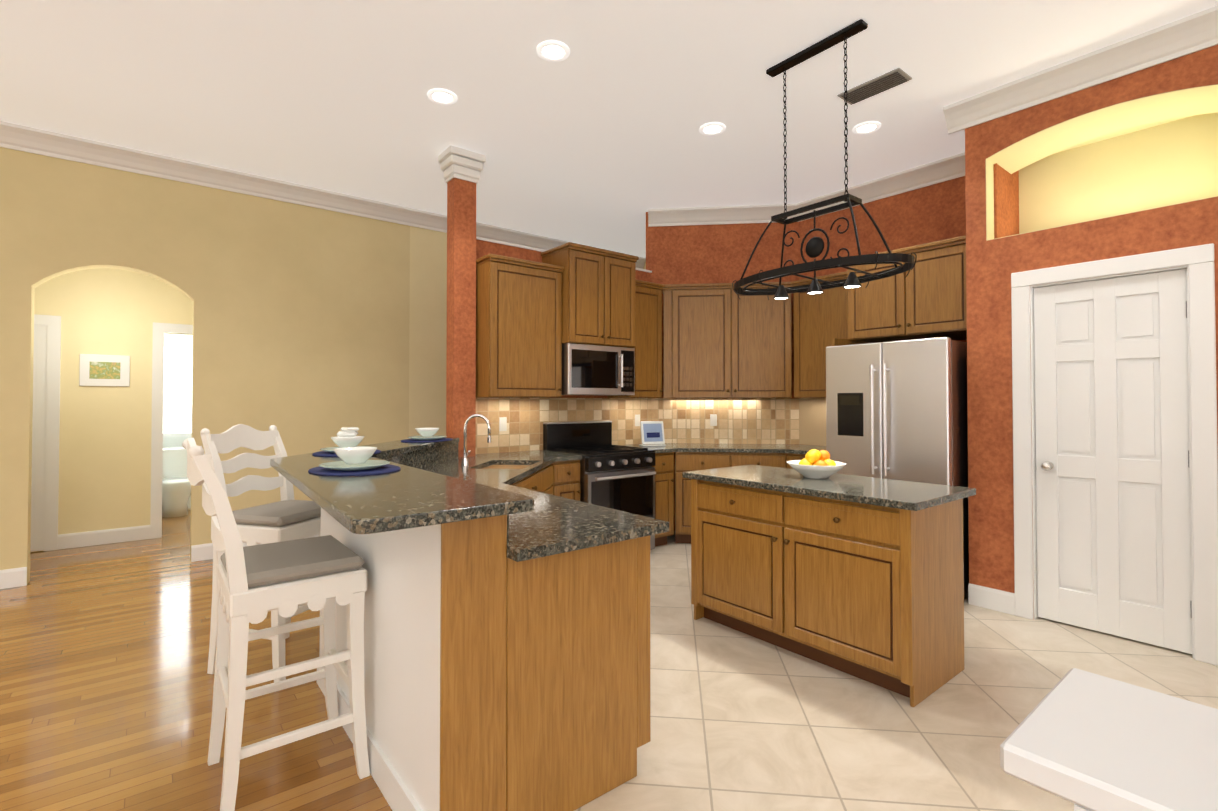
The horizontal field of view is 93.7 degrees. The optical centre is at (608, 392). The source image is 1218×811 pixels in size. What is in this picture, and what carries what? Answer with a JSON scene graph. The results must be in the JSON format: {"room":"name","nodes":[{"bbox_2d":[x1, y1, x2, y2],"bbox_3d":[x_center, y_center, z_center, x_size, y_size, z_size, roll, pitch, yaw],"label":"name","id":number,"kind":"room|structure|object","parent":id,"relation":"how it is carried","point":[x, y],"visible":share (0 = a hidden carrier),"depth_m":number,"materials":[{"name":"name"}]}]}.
{"room":"kitchen","nodes":[
{"label":"kitchen","id":0,"kind":"room"},
{"bbox_2d":[30,268,192,552],"bbox_3d":[-4.801,-0.240,5.536,3.440,3.370,0.120,1,-1,-39],"label":"wall","id":1,"kind":"structure","parent":0,"point":[104,457],"depth_m":5.44,"materials":[{"name":"yellow paint"}]},
{"bbox_2d":[79,354,129,386],"bbox_3d":[-4.802,-0.206,5.441,0.360,0.300,0.022,1,-1,-39],"label":"framed picture","id":2,"kind":"object","parent":1,"relation":"attached to","point":[103,370],"visible":1,"depth_m":5.43,"materials":[{"name":"white paper"}]},
{"bbox_2d":[30,314,192,551],"bbox_3d":[-4.787,0.374,5.446,2.540,2.140,0.022,1,-1,-39],"label":"trim","id":3,"kind":"structure","parent":1,"relation":"attached to","point":[45,536],"depth_m":5.21,"materials":[{"name":"white wood"}]},
{"bbox_2d":[163,333,192,447],"bbox_3d":[-5.335,-0.209,7.557,1.260,3.370,0.100,1,-1,-39],"label":"wall","id":4,"kind":"structure","parent":0,"point":[169,442],"depth_m":7.31,"materials":[{"name":"white paint"}]},
{"bbox_2d":[163,342,192,436],"bbox_3d":[-5.329,-0.025,7.468,1.000,1.200,0.038,1,-1,-39],"label":"bathroom window","id":5,"kind":"structure","parent":4,"relation":"in","point":[177,406],"depth_m":7.30,"materials":[{"name":"white"}]},
{"bbox_2d":[0,510,391,810],"bbox_3d":[-1.582,1.434,2.144,10.600,0.078,13.600,1,-1,-39],"label":"floor","id":6,"kind":"structure","parent":0,"point":[106,690],"depth_m":2.60,"materials":[{"name":"brown wood"}]},
{"bbox_2d":[162,447,190,516],"bbox_3d":[-5.238,1.076,6.890,0.440,0.780,0.670,1,-1,-39],"label":"toilet","id":7,"kind":"object","parent":6,"relation":"on","point":[176,493],"visible":0.67,"depth_m":6.79,"materials":[{"name":"white ceramic"}]},
{"bbox_2d":[200,424,320,682],"bbox_3d":[-1.764,0.789,3.033,0.542,1.234,0.472,0,-1,16],"label":"stool","id":8,"kind":"object","parent":6,"relation":"on","point":[287,517],"visible":0.62,"depth_m":2.92,"materials":[{"name":"white paint"}]},
{"bbox_2d":[182,438,369,810],"bbox_3d":[-1.225,0.775,2.095,0.542,1.234,0.472,1,-1,-39],"label":"stool","id":9,"kind":"object","parent":6,"relation":"on","point":[256,584],"visible":1,"depth_m":1.98,"materials":[{"name":"white paint"}]},
{"bbox_2d":[0,147,446,583],"bbox_3d":[-3.706,-0.251,4.813,10.600,3.370,0.140,1,-1,-39],"label":"wall","id":10,"kind":"structure","parent":0,"point":[315,330],"depth_m":5.11,"materials":[{"name":"yellow paint"}]},
{"bbox_2d":[0,534,318,588],"bbox_3d":[-4.943,1.349,3.693,7.300,0.135,0.016,1,-1,-39],"label":"baseboard","id":11,"kind":"structure","parent":10,"relation":"attached to","point":[13,577],"depth_m":4.20,"materials":[{"name":"white wood"}]},
{"bbox_2d":[0,121,645,268],"bbox_3d":[-3.631,-1.857,4.744,10.600,0.159,0.100,1,-1,-39],"label":"crown molding","id":12,"kind":"structure","parent":10,"relation":"attached to","point":[13,136],"depth_m":4.99,"materials":[{"name":"white wood"}]},
{"bbox_2d":[320,508,440,810],"bbox_3d":[-0.857,0.888,3.067,1.216,1.038,2.716,1,-1,-39],"label":"half wall","id":13,"kind":"structure","parent":0,"point":[402,598],"depth_m":1.87,"materials":[{"name":"white paint"}]},
{"bbox_2d":[317,657,421,810],"bbox_3d":[-0.946,1.334,2.189,0.014,0.120,1.470,1,-1,-39],"label":"baseboard","id":14,"kind":"structure","parent":13,"relation":"attached to","point":[396,793],"depth_m":1.98,"materials":[{"name":"white wood"}]},
{"bbox_2d":[270,437,533,533],"bbox_3d":[-0.916,0.347,2.931,1.489,0.035,2.866,1,-1,-39],"label":"bar","id":15,"kind":"object","parent":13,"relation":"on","point":[405,497],"visible":0.92,"depth_m":1.72,"materials":[{"name":"grey stone"}]},
{"bbox_2d":[331,427,364,442],"bbox_3d":[-1.428,0.262,3.120,0.339,0.140,0.440,0,-1,-24],"label":"place setting","id":16,"kind":"object","parent":15,"relation":"on","point":[347,434],"depth_m":3.08,"materials":[{"name":"white ceramic"}]},
{"bbox_2d":[308,442,400,475],"bbox_3d":[-1.049,0.276,2.360,0.340,0.087,0.440,1,-1,-45],"label":"place setting","id":17,"kind":"object","parent":15,"relation":"on","point":[351,454],"depth_m":2.33,"materials":[{"name":"blue"}]},
{"bbox_2d":[401,428,452,441],"bbox_3d":[-1.312,0.303,4.124,0.340,0.087,0.440,0,-1,0],"label":"place setting","id":18,"kind":"object","parent":15,"relation":"on","point":[427,434],"depth_m":4.07,"materials":[{"name":"blue"}]},
{"bbox_2d":[476,237,651,453],"bbox_3d":[-0.380,0.074,5.459,2.120,2.740,0.152,1,-1,-39],"label":"wall","id":19,"kind":"structure","parent":0,"point":[484,246],"depth_m":5.04,"materials":[{"name":"paint"}]},
{"bbox_2d":[476,255,563,397],"bbox_3d":[-0.775,-0.505,4.848,0.688,1.100,0.337,1,-1,-39],"label":"upper cabinet","id":20,"kind":"object","parent":19,"relation":"attached to","point":[520,306],"depth_m":4.67,"materials":[{"name":"brown wood"}]},
{"bbox_2d":[541,243,611,345],"bbox_3d":[-0.301,-0.831,5.170,0.444,0.820,0.437,1,-1,-39],"label":"upper cabinet","id":21,"kind":"object","parent":19,"relation":"attached to","point":[587,271],"depth_m":4.99,"materials":[{"name":"brown wood"}]},
{"bbox_2d":[562,343,634,394],"bbox_3d":[-0.166,-0.194,5.245,0.752,0.440,0.472,1,-1,-39],"label":"over-the-range microwave","id":22,"kind":"object","parent":21,"relation":"attached to","point":[587,369],"visible":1,"depth_m":5.05,"materials":[{"name":"silver metal"}]},
{"bbox_2d":[612,255,639,350],"bbox_3d":[-0.054,-0.827,5.368,0.444,0.820,0.437,1,-1,-39],"label":"upper cabinet","id":23,"kind":"object","parent":19,"relation":"attached to","point":[625,286],"depth_m":5.26,"materials":[{"name":"brown wood"}]},
{"bbox_2d":[607,283,663,397],"bbox_3d":[0.259,-0.493,5.679,0.434,1.100,0.337,1,-1,-39],"label":"upper cabinet","id":24,"kind":"object","parent":19,"relation":"attached to","point":[648,361],"depth_m":5.58,"materials":[{"name":"brown wood"}]},
{"bbox_2d":[475,398,825,453],"bbox_3d":[0.686,0.284,4.946,3.133,0.471,1.999,1,-1,-39],"label":"tile backsplash","id":25,"kind":"structure","parent":19,"relation":"attached to","point":[768,420],"depth_m":5.84,"materials":[{"name":"tile"}]},
{"bbox_2d":[499,417,506,430],"bbox_3d":[-0.914,0.276,4.922,0.070,0.120,0.005,1,-1,-39],"label":"outlet","id":26,"kind":"object","parent":25,"relation":"attached to","point":[503,422],"depth_m":4.92,"materials":[{"name":"white plastic"}]},
{"bbox_2d":[635,414,639,425],"bbox_3d":[0.294,0.291,5.893,0.070,0.120,0.005,1,-1,-39],"label":"outlet","id":27,"kind":"object","parent":25,"relation":"attached to","point":[637,417],"depth_m":5.89,"materials":[{"name":"white plastic"}]},
{"bbox_2d":[710,414,716,425],"bbox_3d":[1.089,0.292,5.945,0.070,0.120,0.005,0,-1,6],"label":"outlet","id":28,"kind":"object","parent":25,"relation":"attached to","point":[713,417],"depth_m":5.94,"materials":[{"name":"white plastic"}]},
{"bbox_2d":[664,284,675,397],"bbox_3d":[0.622,-0.490,5.841,0.281,1.100,0.339,1,-1,-39],"label":"upper cabinet","id":29,"kind":"object","parent":19,"relation":"attached to","point":[670,291],"depth_m":5.70,"materials":[{"name":"brown wood"}]},
{"bbox_2d":[0,0,1217,257],"bbox_3d":[-1.582,-2.027,2.198,10.600,0.100,13.600,1,-1,-39],"label":"ceiling","id":30,"kind":"structure","parent":0,"point":[596,138],"depth_m":3.66,"materials":[{"name":"white paint"}]},
{"bbox_2d":[427,88,456,104],"bbox_3d":[-1.098,-1.946,3.766,0.189,0.011,0.189,0,-1,12],"label":"recessed light","id":31,"kind":"object","parent":30,"relation":"in","point":[440,96],"depth_m":3.76,"materials":[{"name":"white"}]},
{"bbox_2d":[537,40,569,61],"bbox_3d":[-0.319,-1.953,3.276,0.189,0.011,0.189,1,-1,-45],"label":"recessed light","id":32,"kind":"object","parent":30,"relation":"in","point":[553,51],"depth_m":3.27,"materials":[{"name":"white"}]},
{"bbox_2d":[700,122,725,134],"bbox_3d":[0.764,-1.939,4.210,0.189,0.011,0.189,-1,-1,30],"label":"recessed light","id":33,"kind":"object","parent":30,"relation":"in","point":[713,128],"depth_m":4.21,"materials":[{"name":"white"}]},
{"bbox_2d":[732,19,916,299],"bbox_3d":[1.165,-1.260,3.238,0.572,1.399,1.101,1,-1,-39],"label":"pot rack","id":34,"kind":"object","parent":30,"relation":"hanging from","point":[814,247],"visible":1,"depth_m":3.17,"materials":[{"name":"black metal"}]},
{"bbox_2d":[853,121,880,133],"bbox_3d":[1.893,-1.939,4.194,0.189,0.011,0.189,1,-1,-45],"label":"recessed light","id":35,"kind":"object","parent":30,"relation":"in","point":[868,127],"depth_m":4.19,"materials":[{"name":"white"}]},
{"bbox_2d":[837,68,911,104],"bbox_3d":[1.691,-1.946,3.647,0.180,0.015,0.400,1,-1,-39],"label":"ceiling vent","id":36,"kind":"object","parent":30,"relation":"in","point":[880,84],"visible":0.94,"depth_m":3.62,"materials":[{"name":"grey metal"}]},
{"bbox_2d":[646,212,798,530],"bbox_3d":[1.206,-0.232,6.027,1.627,3.370,0.140,0,-1,6],"label":"wall","id":37,"kind":"structure","parent":0,"point":[702,254],"depth_m":5.99,"materials":[{"name":"paint"}]},
{"bbox_2d":[648,203,797,226],"bbox_3d":[1.208,-1.838,5.931,1.597,0.159,0.100,0,-1,6],"label":"crown molding","id":38,"kind":"structure","parent":37,"relation":"attached to","point":[718,215],"depth_m":5.94,"materials":[{"name":"white"}]},
{"bbox_2d":[676,282,787,397],"bbox_3d":[1.221,-0.491,5.791,1.053,1.100,1.052,1,-1,-39],"label":"upper cabinet","id":39,"kind":"object","parent":37,"relation":"attached to","point":[722,340],"depth_m":5.62,"materials":[{"name":"brown wood"}]},
{"bbox_2d":[798,176,966,445],"bbox_3d":[2.623,-0.246,5.159,0.140,3.370,2.050,1,-1,-39],"label":"wall","id":40,"kind":"structure","parent":0,"point":[931,213],"depth_m":5.13,"materials":[{"name":"paint"}]},
{"bbox_2d":[788,272,866,397],"bbox_3d":[2.121,-0.497,5.367,0.382,1.100,0.837,1,-1,-39],"label":"upper cabinet","id":41,"kind":"object","parent":40,"relation":"attached to","point":[819,318],"depth_m":5.38,"materials":[{"name":"brown wood"}]},
{"bbox_2d":[844,251,915,342],"bbox_3d":[2.410,-0.742,4.720,0.748,0.630,0.529,1,-1,-39],"label":"upper cabinet","id":42,"kind":"object","parent":40,"relation":"attached to","point":[868,310],"depth_m":4.56,"materials":[{"name":"brown wood"}]},
{"bbox_2d":[796,152,964,221],"bbox_3d":[2.486,-1.850,5.163,0.100,0.159,1.910,1,-1,-39],"label":"crown molding","id":43,"kind":"structure","parent":40,"relation":"attached to","point":[933,172],"depth_m":5.03,"materials":[{"name":"white wood"}]},
{"bbox_2d":[892,239,966,340],"bbox_3d":[2.661,-0.747,4.407,0.748,0.630,0.529,1,-1,-39],"label":"upper cabinet","id":44,"kind":"object","parent":40,"relation":"attached to","point":[931,302],"depth_m":4.19,"materials":[{"name":"brown wood"}]},
{"bbox_2d":[574,531,1217,810],"bbox_3d":[2.280,1.427,2.073,4.670,0.070,8.650,1,-1,-39],"label":"floor","id":45,"kind":"structure","parent":0,"point":[740,721],"depth_m":2.48,"materials":[{"name":"beige tile"}]},
{"bbox_2d":[446,178,475,456],"bbox_3d":[-1.203,-0.254,4.644,0.190,3.370,0.140,1,-1,-39],"label":"column","id":46,"kind":"structure","parent":45,"relation":"on","point":[461,319],"depth_m":4.59,"materials":[{"name":"paint"}]},
{"bbox_2d":[438,145,485,184],"bbox_3d":[-1.203,-1.823,4.668,0.310,0.229,0.260,1,-1,-39],"label":"crown molding","id":47,"kind":"structure","parent":46,"relation":"attached to","point":[460,163],"depth_m":4.58,"materials":[{"name":"white wood"}]},
{"bbox_2d":[440,464,650,810],"bbox_3d":[-0.651,0.892,3.304,1.843,1.038,2.865,1,-1,-39],"label":"base cabinet","id":48,"kind":"object","parent":45,"relation":"on","point":[545,683],"visible":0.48,"depth_m":1.82,"materials":[{"name":"brown wood"}]},
{"bbox_2d":[378,442,668,561],"bbox_3d":[-0.439,0.550,3.432,1.914,0.350,2.914,1,-1,-39],"label":"countertop","id":49,"kind":"structure","parent":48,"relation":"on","point":[548,524],"depth_m":2.25,"materials":[{"name":"stone"}]},
{"bbox_2d":[461,414,490,465],"bbox_3d":[-0.924,0.326,3.926,0.160,0.355,0.202,1,-1,-39],"label":"gooseneck faucet","id":50,"kind":"object","parent":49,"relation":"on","point":[465,462],"visible":1,"depth_m":3.91,"materials":[{"name":"silver metal"}]},
{"bbox_2d":[552,460,580,500],"bbox_3d":[-0.526,0.995,4.843,0.274,0.880,0.620,1,-1,-39],"label":"base cabinet","id":51,"kind":"object","parent":45,"relation":"on","point":[566,484],"depth_m":4.61,"materials":[{"name":"brown wood"}]},
{"bbox_2d":[543,421,655,549],"bbox_3d":[-0.072,0.856,5.112,0.752,1.165,0.744,1,-1,-39],"label":"range","id":52,"kind":"object","parent":45,"relation":"on","point":[619,477],"visible":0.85,"depth_m":4.97,"materials":[{"name":"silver metal"}]},
{"bbox_2d":[652,453,667,546],"bbox_3d":[0.298,1.005,5.506,0.305,0.880,0.620,1,-1,-39],"label":"base cabinet","id":53,"kind":"object","parent":45,"relation":"on","point":[661,459],"depth_m":5.27,"materials":[{"name":"brown wood"}]},
{"bbox_2d":[668,452,679,542],"bbox_3d":[0.511,1.007,5.652,0.341,0.880,0.659,1,-1,-39],"label":"base cabinet","id":54,"kind":"object","parent":45,"relation":"on","point":[670,454],"depth_m":5.37,"materials":[{"name":"brown wood"}]},
{"bbox_2d":[691,479,766,641],"bbox_3d":[0.970,0.973,3.454,0.598,0.880,0.726,1,-1,-39],"label":"base cabinet","id":55,"kind":"object","parent":45,"relation":"on","point":[729,522],"depth_m":3.33,"materials":[{"name":"brown wood"}]},
{"bbox_2d":[680,452,787,543],"bbox_3d":[1.186,1.006,5.608,1.152,0.880,1.218,1,-1,-39],"label":"base cabinet","id":56,"kind":"object","parent":45,"relation":"on","point":[689,461],"depth_m":5.36,"materials":[{"name":"brown wood"}]},
{"bbox_2d":[620,443,825,454],"bbox_3d":[1.258,0.545,5.392,1.650,0.035,1.985,1,-1,-39],"label":"countertop","id":57,"kind":"structure","parent":56,"relation":"on","point":[748,448],"depth_m":5.37,"materials":[{"name":"stone"}]},
{"bbox_2d":[639,421,665,445],"bbox_3d":[0.431,0.409,5.675,0.240,0.241,0.120,0,-1,-19],"label":"picture frame","id":58,"kind":"object","parent":57,"relation":"on","point":[652,433],"visible":1,"depth_m":5.65,"materials":[{"name":"white ceramic"}]},
{"bbox_2d":[788,453,804,468],"bbox_3d":[2.050,1.000,5.210,0.658,0.880,0.719,1,-1,-39],"label":"base cabinet","id":59,"kind":"object","parent":45,"relation":"on","point":[791,456],"depth_m":5.21,"materials":[{"name":"brown wood"}]},
{"bbox_2d":[767,490,963,707],"bbox_3d":[1.342,0.966,2.991,0.598,0.880,0.726,1,-1,-39],"label":"base cabinet","id":60,"kind":"object","parent":45,"relation":"on","point":[873,594],"depth_m":2.75,"materials":[{"name":"brown wood"}]},
{"bbox_2d":[682,465,975,510],"bbox_3d":[1.163,0.511,3.236,0.690,0.035,1.400,1,-1,-39],"label":"countertop","id":61,"kind":"structure","parent":60,"relation":"on","point":[906,495],"depth_m":3.00,"materials":[{"name":"stone"}]},
{"bbox_2d":[787,449,845,478],"bbox_3d":[1.205,0.413,3.322,0.330,0.162,0.330,1,-1,-39],"label":"fruit bowl","id":62,"kind":"object","parent":61,"relation":"on","point":[815,464],"visible":1,"depth_m":3.26,"materials":[{"name":"white ceramic"}]},
{"bbox_2d":[826,337,968,599],"bbox_3d":[2.257,0.536,4.320,0.928,1.780,0.870,1,-1,-39],"label":"refrigerator","id":63,"kind":"object","parent":45,"relation":"on","point":[896,410],"visible":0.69,"depth_m":3.96,"materials":[{"name":"silver metal"}]},
{"bbox_2d":[994,163,1018,238],"bbox_3d":[2.867,-0.262,4.130,0.750,3.370,0.140,1,-1,-39],"label":"wall","id":64,"kind":"structure","parent":0,"point":[1006,185],"depth_m":3.97,"materials":[{"name":"paint"}]},
{"bbox_2d":[965,45,1217,618],"bbox_3d":[4.425,-0.296,1.873,0.630,3.370,5.610,1,-1,-39],"label":"wall","id":65,"kind":"structure","parent":0,"point":[992,265],"depth_m":3.67,"materials":[{"name":"paint"}]},
{"bbox_2d":[968,583,1014,614],"bbox_3d":[4.173,1.318,1.646,0.016,0.135,5.610,1,-1,-39],"label":"baseboard","id":66,"kind":"structure","parent":65,"relation":"attached to","point":[992,599],"depth_m":3.72,"materials":[{"name":"white wood"}]},
{"bbox_2d":[943,5,1217,133],"bbox_3d":[4.109,-1.904,1.708,0.100,0.159,5.710,1,-1,-39],"label":"crown molding","id":67,"kind":"structure","parent":65,"relation":"attached to","point":[1190,34],"depth_m":3.32,"materials":[{"name":"white wood"}]},
{"bbox_2d":[1034,269,1191,653],"bbox_3d":[2.877,0.370,3.303,0.115,2.058,0.687,1,-1,-39],"label":"door","id":68,"kind":"structure","parent":65,"relation":"in","point":[1112,467],"depth_m":3.29,"materials":[{"name":"white wood"}]},
{"bbox_2d":[1011,243,1217,665],"bbox_3d":[2.912,0.323,3.336,0.162,2.177,0.894,1,-1,-39],"label":"door frame","id":69,"kind":"structure","parent":65,"relation":"attached to","point":[1198,260],"depth_m":3.03,"materials":[{"name":"white wood"}]},
{"bbox_3d":[1.779,0.869,-1.147,0.115,0.945,4.244,1,-1,-39],"label":"wall","id":70,"kind":"structure","parent":0,"visible":0},
{"bbox_2d":[1000,668,1217,810],"bbox_3d":[1.763,0.807,-1.126,0.225,1.070,4.293,1,-1,-39],"label":"table","id":71,"kind":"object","parent":70,"relation":"attached to","point":[1082,740],"depth_m":0.48,"materials":[{"name":"white paint"}]}
]}

